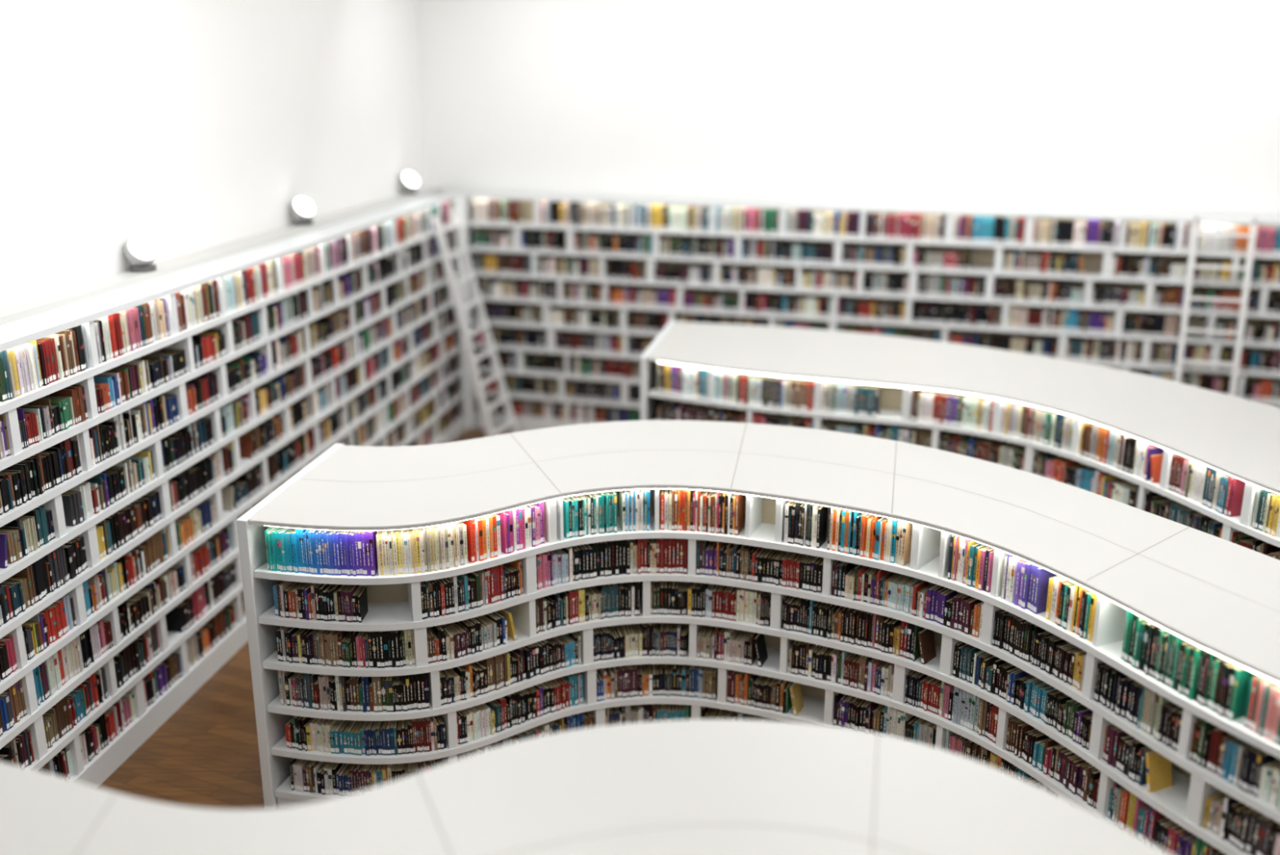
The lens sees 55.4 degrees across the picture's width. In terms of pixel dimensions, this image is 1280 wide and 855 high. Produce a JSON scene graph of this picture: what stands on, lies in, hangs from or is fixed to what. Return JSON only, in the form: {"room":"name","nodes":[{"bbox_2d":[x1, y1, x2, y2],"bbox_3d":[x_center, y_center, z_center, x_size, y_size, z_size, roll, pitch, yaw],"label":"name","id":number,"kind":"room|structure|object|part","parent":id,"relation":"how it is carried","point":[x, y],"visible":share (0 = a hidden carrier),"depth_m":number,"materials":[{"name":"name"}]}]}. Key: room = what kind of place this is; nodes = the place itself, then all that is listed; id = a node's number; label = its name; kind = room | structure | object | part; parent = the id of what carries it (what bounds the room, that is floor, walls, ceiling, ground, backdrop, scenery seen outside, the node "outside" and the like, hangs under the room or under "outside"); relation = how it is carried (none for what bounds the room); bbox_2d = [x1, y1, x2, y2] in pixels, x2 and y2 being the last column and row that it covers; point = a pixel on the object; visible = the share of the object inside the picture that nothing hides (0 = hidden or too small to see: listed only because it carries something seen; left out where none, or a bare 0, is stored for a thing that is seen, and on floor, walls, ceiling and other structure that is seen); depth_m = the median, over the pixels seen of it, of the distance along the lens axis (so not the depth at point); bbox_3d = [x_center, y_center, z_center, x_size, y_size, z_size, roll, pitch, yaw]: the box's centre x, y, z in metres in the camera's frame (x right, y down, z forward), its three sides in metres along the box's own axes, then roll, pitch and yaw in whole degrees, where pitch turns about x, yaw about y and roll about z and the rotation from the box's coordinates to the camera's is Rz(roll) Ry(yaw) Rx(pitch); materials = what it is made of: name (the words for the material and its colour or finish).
{"room":"library","nodes":[
{"label":"library","id":0,"kind":"room"},
{"bbox_2d":[0,0,425,306],"bbox_3d":[-4.599,-0.337,7.326,0.200,6.200,20.456,2,16,8],"label":"wall","id":1,"kind":"structure","parent":0,"point":[187,126],"depth_m":10.55,"materials":[{"name":"white paint"}]},
{"bbox_2d":[0,186,443,325],"bbox_3d":[-4.071,0.507,9.619,0.260,3.300,16.411,2,16,8],"label":"bookshelf top","id":2,"kind":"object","parent":1,"relation":"attached to","point":[15,311],"depth_m":10.25,"materials":[{"name":"laminate"}]},
{"bbox_2d":[123,234,158,272],"bbox_3d":[-3.973,-1.392,9.726,0.240,0.283,0.251,0,16,0],"label":"wall spotlight","id":3,"kind":"object","parent":2,"relation":"on","point":[140,250],"visible":1,"depth_m":9.68,"materials":[{"name":"metal"}]},
{"bbox_2d":[289,196,315,225],"bbox_3d":[-3.508,-2.257,12.703,0.240,0.283,0.251,0,16,0],"label":"wall spotlight","id":4,"kind":"object","parent":2,"relation":"on","point":[301,207],"visible":1,"depth_m":12.65,"materials":[{"name":"metal"}]},
{"bbox_2d":[400,171,419,194],"bbox_3d":[-3.005,-3.192,15.920,0.240,0.283,0.251,0,16,0],"label":"wall spotlight","id":5,"kind":"object","parent":2,"relation":"on","point":[409,180],"visible":1,"depth_m":15.87,"materials":[{"name":"metal"}]},
{"bbox_2d":[97,426,511,808],"bbox_3d":[2.442,2.678,8.239,17.517,0.100,20.930,0,16,0],"label":"floor","id":6,"kind":"structure","parent":0,"point":[206,754],"depth_m":9.00,"materials":[{"name":"brown wood"}]},
{"bbox_2d":[0,195,463,786],"bbox_3d":[-3.807,0.627,9.295,0.365,3.250,15.623,2,16,8],"label":"bookcase","id":7,"kind":"object","parent":6,"relation":"on","point":[140,422],"visible":0.91,"depth_m":9.44,"materials":[{"name":"white wood"}]},
{"bbox_3d":[-3.958,0.635,9.321,0.020,3.220,15.623,2,16,8],"label":"panel","id":8,"kind":"part","parent":7,"relation":"part of","materials":[{"name":"white wood"}]},
{"bbox_2d":[436,192,479,430],"bbox_3d":[-2.550,-1.590,16.924,0.500,3.250,0.470,0,16,0],"label":"post","id":9,"kind":"object","parent":6,"relation":"on","point":[468,405],"visible":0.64,"depth_m":16.83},
{"bbox_2d":[431,208,519,436],"bbox_3d":[-2.130,-1.254,16.037,0.957,3.118,0.781,0,16,0],"label":"library ladder","id":10,"kind":"object","parent":6,"relation":"on","point":[472,359],"visible":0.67,"depth_m":15.97,"materials":[{"name":"white wood"}]},
{"bbox_2d":[0,719,1171,854],"bbox_3d":[0.124,2.665,4.329,7.207,2.106,2.947,5,17,18],"label":"bookcase","id":11,"kind":"object","parent":6,"relation":"on","point":[681,786],"visible":1,"depth_m":4.68,"materials":[{"name":"laminate"}]},
{"bbox_2d":[236,419,1279,854],"bbox_3d":[1.935,1.671,7.752,9.359,2.106,3.679,8,18,27],"label":"bookcase","id":12,"kind":"object","parent":6,"relation":"on","point":[410,610],"visible":0.87,"depth_m":8.07,"materials":[{"name":"laminate"}]},
{"bbox_2d":[466,192,1279,431],"bbox_3d":[3.990,-1.040,15.030,13.167,3.250,0.365,5,17,17],"label":"bookcase","id":13,"kind":"object","parent":6,"relation":"on","point":[574,290],"visible":0.59,"depth_m":15.12,"materials":[{"name":"white wood"}]},
{"bbox_2d":[640,320,1279,559],"bbox_3d":[3.849,0.816,10.693,2.907,2.106,10.200,-15,22,-42],"label":"bookcase","id":14,"kind":"object","parent":6,"relation":"on","point":[1203,460],"visible":0.38,"depth_m":11.08,"materials":[{"name":"laminate"}]},
{"bbox_2d":[1173,214,1258,396],"bbox_3d":[6.432,-0.717,13.829,0.669,3.309,0.478,5,17,17],"label":"library ladder","id":15,"kind":"object","parent":6,"relation":"on","point":[1247,268],"visible":0.63,"depth_m":13.67,"materials":[{"name":"white wood"}]},
{"bbox_2d":[416,0,1279,375],"bbox_3d":[3.990,-2.556,14.964,14.588,6.200,0.200,5,17,17],"label":"wall","id":16,"kind":"structure","parent":0,"point":[1171,107],"depth_m":14.87,"materials":[{"name":"white paint"}]}
]}

